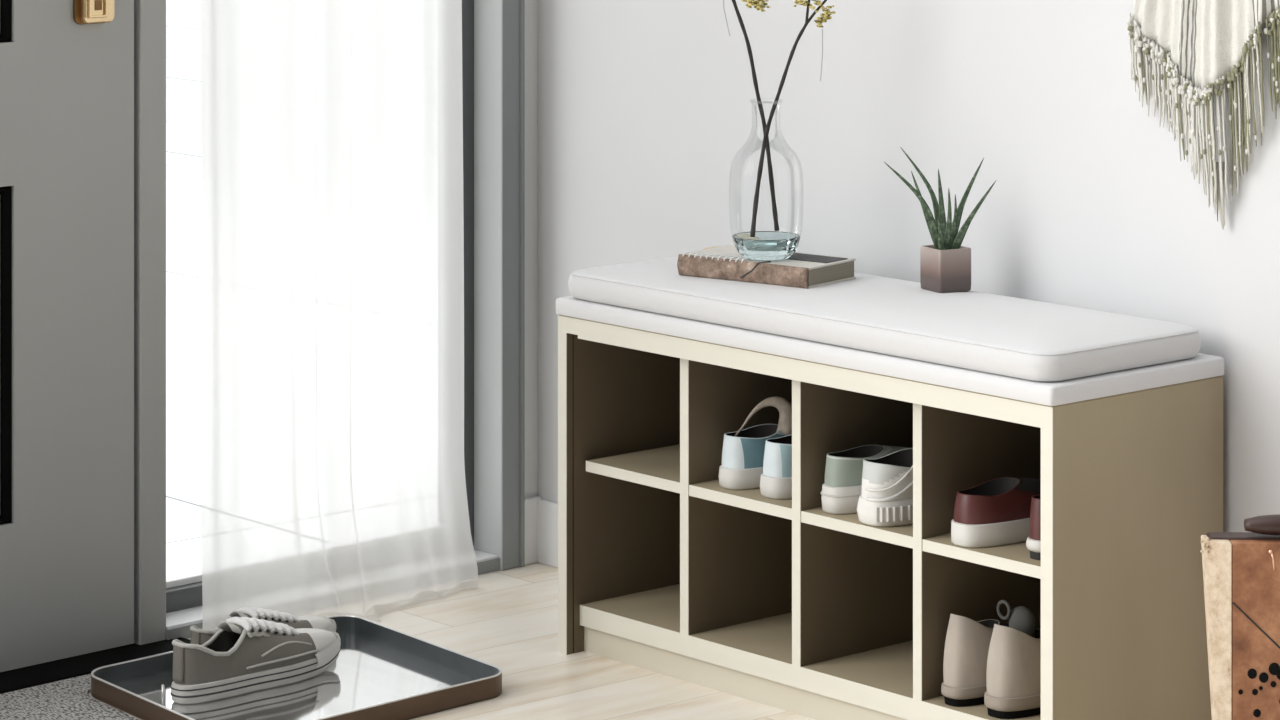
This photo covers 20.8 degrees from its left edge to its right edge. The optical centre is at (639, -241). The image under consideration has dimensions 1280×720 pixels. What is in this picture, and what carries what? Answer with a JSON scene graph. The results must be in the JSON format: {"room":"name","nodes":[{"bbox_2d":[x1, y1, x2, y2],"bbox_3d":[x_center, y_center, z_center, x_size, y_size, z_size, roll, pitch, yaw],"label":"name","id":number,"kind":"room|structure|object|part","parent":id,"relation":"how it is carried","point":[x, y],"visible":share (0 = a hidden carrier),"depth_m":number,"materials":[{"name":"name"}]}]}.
{"room":"entryway","nodes":[
{"label":"entryway","id":0,"kind":"room"},
{"bbox_2d":[88,562,814,719],"bbox_3d":[-0.187,1.350,1.533,6.100,0.050,6.620,0,0,-41],"label":"floor","id":1,"kind":"structure","parent":0,"point":[509,622],"depth_m":5.09,"materials":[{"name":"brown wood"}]},
{"bbox_2d":[0,674,138,719],"bbox_3d":[-0.852,1.323,4.563,0.900,0.004,0.650,0,0,-41],"label":"doormat","id":2,"kind":"object","parent":1,"relation":"on","point":[67,699],"visible":0.68,"depth_m":4.87,"materials":[{"name":"grey fabric"}]},
{"bbox_2d":[91,615,501,719],"bbox_3d":[-0.487,1.309,4.944,0.514,0.032,0.453,0,0,-41],"label":"tray","id":3,"kind":"object","parent":1,"relation":"on","point":[379,672],"visible":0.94,"depth_m":4.96,"materials":[{"name":"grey metal"}]},
{"bbox_2d":[161,617,340,703],"bbox_3d":[-0.552,1.270,4.978,0.097,0.099,0.318,0,0,41],"label":"sneaker","id":4,"kind":"object","parent":3,"relation":"on","point":[246,655],"visible":1,"depth_m":4.94,"materials":[{"name":"grey fabric"}]},
{"bbox_2d":[190,607,335,644],"bbox_3d":[-0.552,1.279,5.108,0.086,0.081,0.270,0,0,42],"label":"sneaker","id":5,"kind":"object","parent":3,"relation":"on","point":[199,636],"visible":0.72,"depth_m":5.10,"materials":[{"name":"white fabric"}]},
{"bbox_2d":[556,296,1223,719],"bbox_3d":[0.328,1.061,4.915,0.346,0.527,0.987,0,0,-41],"label":"storage bench","id":6,"kind":"object","parent":1,"relation":"on","point":[792,605],"visible":0.77,"depth_m":4.83,"materials":[{"name":"beige paint"}]},
{"bbox_3d":[0.012,1.075,5.276,0.339,0.500,0.019,0,0,-41],"label":"panel","id":7,"kind":"part","parent":6,"relation":"part of","materials":[{"name":"beige paint"}]},
{"bbox_2d":[586,444,679,492],"bbox_3d":[0.104,1.047,5.188,0.306,0.016,0.211,0,0,-41],"label":"shelf","id":8,"kind":"object","parent":6,"relation":"attached to","point":[652,465],"depth_m":5.16,"materials":[{"name":"beige paint"}]},
{"bbox_2d":[689,479,791,519],"bbox_3d":[0.256,1.047,5.015,0.306,0.016,0.214,0,0,-41],"label":"shelf","id":9,"kind":"object","parent":6,"relation":"attached to","point":[703,493],"depth_m":4.94,"materials":[{"name":"beige paint"}]},
{"bbox_2d":[718,396,791,489],"bbox_3d":[0.206,0.977,5.038,0.229,0.124,0.078,0,0,-41],"label":"shoe","id":10,"kind":"object","parent":6,"relation":"on","point":[741,468],"visible":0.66,"depth_m":4.97,"materials":[{"name":"blue leather"}]},
{"bbox_2d":[760,434,791,499],"bbox_3d":[0.269,0.999,4.977,0.239,0.081,0.082,0,0,-39],"label":"shoe","id":11,"kind":"object","parent":6,"relation":"on","point":[776,477],"visible":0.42,"depth_m":4.90,"materials":[{"name":"blue leather"}]},
{"bbox_3d":[0.326,0.837,4.913,0.333,0.024,0.940,0,0,-41],"label":"panel","id":12,"kind":"part","parent":6,"relation":"part of","materials":[{"name":"beige paint"}]},
{"bbox_3d":[0.214,0.851,4.798,0.012,0.005,0.914,0,0,-41],"label":"rail","id":13,"kind":"part","parent":6,"relation":"part of","materials":[{"name":"beige paint"}]},
{"bbox_2d":[801,507,912,548],"bbox_3d":[0.409,1.047,4.840,0.306,0.016,0.217,0,0,-41],"label":"shelf","id":14,"kind":"object","parent":6,"relation":"attached to","point":[814,520],"depth_m":4.76,"materials":[{"name":"beige paint"}]},
{"bbox_2d":[821,445,910,514],"bbox_3d":[0.344,0.999,4.875,0.232,0.081,0.075,0,0,-40],"label":"trainer","id":15,"kind":"object","parent":6,"relation":"on","point":[842,486],"visible":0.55,"depth_m":4.80,"materials":[{"name":"green leather"}]},
{"bbox_2d":[568,257,1200,381],"bbox_3d":[0.321,0.772,4.909,0.323,0.053,0.968,0,0,-41],"label":"seat cushion","id":16,"kind":"object","parent":6,"relation":"on","point":[1025,339],"visible":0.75,"depth_m":4.71,"materials":[{"name":"white fabric"}]},
{"bbox_2d":[677,245,855,288],"bbox_3d":[0.182,0.730,5.027,0.228,0.035,0.125,0,0,38],"label":"book","id":17,"kind":"object","parent":16,"relation":"on","point":[800,270],"visible":0.99,"depth_m":4.98,"materials":[{"name":"brown paper"}]},
{"bbox_2d":[732,231,799,260],"bbox_3d":[0.181,0.603,5.010,0.107,0.228,0.107,0,0,-41],"label":"water","id":18,"kind":"object","parent":17,"relation":"on","point":[766,245],"visible":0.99,"depth_m":4.98,"materials":[{"name":"clear liquid"}]},
{"bbox_2d":[723,0,778,230],"bbox_3d":[0.146,0.447,5.020,0.110,0.465,0.032,0,0,-1],"label":"branch","id":19,"kind":"object","parent":18,"relation":"in","point":[757,4],"visible":1,"depth_m":5.02,"materials":[{"name":"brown plant"}]},
{"bbox_2d":[750,0,835,236],"bbox_3d":[0.238,0.471,5.012,0.160,0.428,0.034,0,0,0],"label":"branch","id":20,"kind":"object","parent":18,"relation":"in","point":[827,13],"visible":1,"depth_m":5.00,"materials":[{"name":"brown plant"}]},
{"bbox_3d":[0.199,0.532,5.005,0.084,0.306,0.008,0,0,-10],"label":"stem","id":21,"kind":"part","parent":20,"relation":"part of","materials":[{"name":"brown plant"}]},
{"bbox_2d":[884,148,995,292],"bbox_3d":[0.421,0.647,4.904,0.155,0.200,0.068,0,0,-5],"label":"aloe","id":22,"kind":"object","parent":16,"relation":"on","point":[945,265],"visible":1,"depth_m":4.90,"materials":[{"name":"plant"}]},
{"bbox_2d":[920,245,970,292],"bbox_3d":[0.430,0.716,4.904,0.054,0.061,0.054,0,0,-28],"label":"pot","id":23,"kind":"object","parent":16,"relation":"on","point":[943,268],"depth_m":4.88,"materials":[{"name":"ceramic"}]},
{"bbox_2d":[857,448,912,526],"bbox_3d":[0.402,0.959,4.810,0.258,0.161,0.099,0,0,-41],"label":"trainer","id":24,"kind":"object","parent":6,"relation":"on","point":[886,497],"visible":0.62,"depth_m":4.72,"materials":[{"name":"white rubber"}]},
{"bbox_2d":[941,613,1008,706],"bbox_3d":[0.485,1.195,4.688,0.207,0.119,0.070,0,0,-41],"label":"shoe","id":25,"kind":"object","parent":6,"relation":"on","point":[967,642],"visible":0.58,"depth_m":4.62,"materials":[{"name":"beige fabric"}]},
{"bbox_2d":[922,533,1040,578],"bbox_3d":[0.569,1.047,4.658,0.306,0.016,0.236,0,0,-41],"label":"shelf","id":26,"kind":"object","parent":6,"relation":"attached to","point":[936,547],"depth_m":4.58,"materials":[{"name":"beige paint"}]},
{"bbox_2d":[951,477,1040,547],"bbox_3d":[0.511,1.001,4.676,0.237,0.077,0.088,0,0,-39],"label":"sneaker","id":27,"kind":"object","parent":6,"relation":"on","point":[994,512],"visible":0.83,"depth_m":4.61,"materials":[{"name":"red leather"}]},
{"bbox_2d":[984,600,1040,718],"bbox_3d":[0.539,1.186,4.636,0.216,0.137,0.086,0,0,-36],"label":"shoe","id":28,"kind":"object","parent":6,"relation":"on","point":[1013,674],"visible":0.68,"depth_m":4.57,"materials":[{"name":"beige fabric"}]},
{"bbox_2d":[1026,494,1040,559],"bbox_3d":[0.590,0.998,4.596,0.219,0.083,0.066,0,0,-41],"label":"sneaker","id":29,"kind":"object","parent":6,"relation":"on","point":[1033,543],"visible":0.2,"depth_m":4.53,"materials":[{"name":"red leather"}]},
{"bbox_3d":[0.645,1.075,4.555,0.339,0.500,0.020,0,0,-41],"label":"panel","id":30,"kind":"part","parent":6,"relation":"part of","materials":[{"name":"beige paint"}]},
{"bbox_2d":[1200,514,1279,719],"bbox_3d":[0.869,1.122,4.239,0.374,0.406,0.054,0,0,0],"label":"suitcase","id":31,"kind":"object","parent":1,"relation":"on","point":[1241,570],"visible":1,"depth_m":4.22,"materials":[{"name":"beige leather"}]},
{"bbox_3d":[0.816,0.931,4.241,0.160,0.024,0.032,0,0,0],"label":"handle","id":32,"kind":"part","parent":31,"relation":"part of","materials":[{"name":"leather"}]},
{"bbox_2d":[525,0,537,497],"bbox_3d":[-0.787,-0.025,5.251,1.840,2.700,0.130,0,0,-44],"label":"wall","id":33,"kind":"structure","parent":0,"point":[531,6],"depth_m":5.75,"materials":[{"name":"paint"}]},
{"bbox_2d":[0,0,190,693],"bbox_3d":[-0.963,0.275,4.977,0.765,2.100,0.138,0,0,-44],"label":"door","id":34,"kind":"structure","parent":33,"relation":"in","point":[67,86],"depth_m":5.11,"materials":[{"name":"grey paint"}]},
{"bbox_3d":[-1.011,-0.098,4.966,0.261,1.014,0.026,0,0,-44],"label":"molding","id":35,"kind":"part","parent":34,"relation":"part of","materials":[{"name":"black rubber"}]},
{"bbox_3d":[-1.011,0.861,4.966,0.261,0.489,0.026,0,0,-44],"label":"molding","id":36,"kind":"part","parent":34,"relation":"part of","materials":[{"name":"black metal"}]},
{"bbox_2d":[73,0,113,24],"bbox_3d":[-0.799,0.330,5.128,0.062,0.120,0.031,0,0,-44],"label":"door lock","id":37,"kind":"object","parent":34,"relation":"attached to","point":[84,11],"visible":1,"depth_m":5.12,"materials":[{"name":"gold metal"}]},
{"bbox_3d":[-0.808,0.330,5.136,0.062,0.120,0.006,0,0,-44],"label":"plate","id":38,"kind":"part","parent":37,"relation":"part of","materials":[{"name":"gold metal"}]},
{"bbox_3d":[-0.796,0.362,5.122,0.034,0.035,0.004,0,0,-44],"label":"keyway frame","id":39,"kind":"part","parent":37,"relation":"part of","materials":[{"name":"gold metal"}]},
{"bbox_2d":[134,0,165,644],"bbox_3d":[-0.770,0.265,5.258,0.048,2.120,0.124,0,0,-44],"label":"trim","id":40,"kind":"structure","parent":33,"relation":"attached to","point":[149,15],"depth_m":5.21,"materials":[{"name":"grey paint"}]},
{"bbox_2d":[166,0,524,639],"bbox_3d":[-0.492,0.265,5.520,0.716,2.120,0.138,0,0,-44],"label":"window","id":41,"kind":"structure","parent":33,"relation":"in","point":[493,31],"depth_m":5.71,"materials":[{"name":"grey paint"}]},
{"bbox_3d":[-0.510,1.313,5.505,0.669,0.024,0.114,0,0,-44],"label":"sill","id":42,"kind":"part","parent":41,"relation":"part of","materials":[{"name":"paint"}]},
{"bbox_3d":[-0.469,1.315,5.463,0.669,0.020,0.004,0,0,-44],"label":"sill","id":43,"kind":"part","parent":41,"relation":"part of","materials":[{"name":"grey paint"}]},
{"bbox_3d":[-0.451,0.265,5.477,0.716,2.120,0.018,0,0,-44],"label":"casing","id":44,"kind":"part","parent":41,"relation":"part of","materials":[{"name":"grey paint"}]},
{"bbox_3d":[-0.496,-0.720,5.411,0.840,0.020,0.049,0,0,-44],"label":"curtain rod","id":45,"kind":"object","parent":41,"relation":"attached to","visible":0},
{"bbox_2d":[201,0,477,629],"bbox_3d":[-0.447,0.312,5.385,0.536,2.020,0.121,0,0,-41],"label":"sheer curtain","id":46,"kind":"object","parent":45,"relation":"hanging from","point":[333,482],"visible":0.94,"depth_m":5.41,"materials":[{"name":"white fabric"}]},
{"bbox_2d":[525,496,541,564],"bbox_3d":[-0.181,1.271,5.744,0.044,0.108,0.012,0,0,-44],"label":"baseboard","id":47,"kind":"structure","parent":33,"relation":"attached to","point":[530,503],"depth_m":5.74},
{"bbox_2d":[538,0,1279,531],"bbox_3d":[2.005,-0.025,3.378,0.120,2.700,6.500,0,0,-41],"label":"wall","id":48,"kind":"structure","parent":0,"point":[650,129],"depth_m":5.11,"materials":[{"name":"white paint"}]},
{"bbox_2d":[537,499,557,567],"bbox_3d":[1.108,1.273,4.301,0.011,0.104,3.870,0,0,-41],"label":"baseboard","id":49,"kind":"structure","parent":48,"relation":"attached to","point":[547,511],"depth_m":5.73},
{"bbox_2d":[1127,0,1279,229],"bbox_3d":[0.781,0.286,4.644,0.049,0.688,0.354,0,0,-41],"label":"wall hanging","id":50,"kind":"object","parent":48,"relation":"hanging from","point":[1208,41],"depth_m":4.66,"materials":[{"name":"beige fabric"}]},
{"label":"outside","id":51,"kind":"structure","parent":0,"visible":0},
{"bbox_2d":[166,0,201,574],"bbox_3d":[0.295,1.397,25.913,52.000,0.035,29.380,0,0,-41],"label":"window","id":52,"kind":"structure","parent":51,"point":[183,17],"depth_m":9.14,"materials":[{"name":"glass"}]}
]}

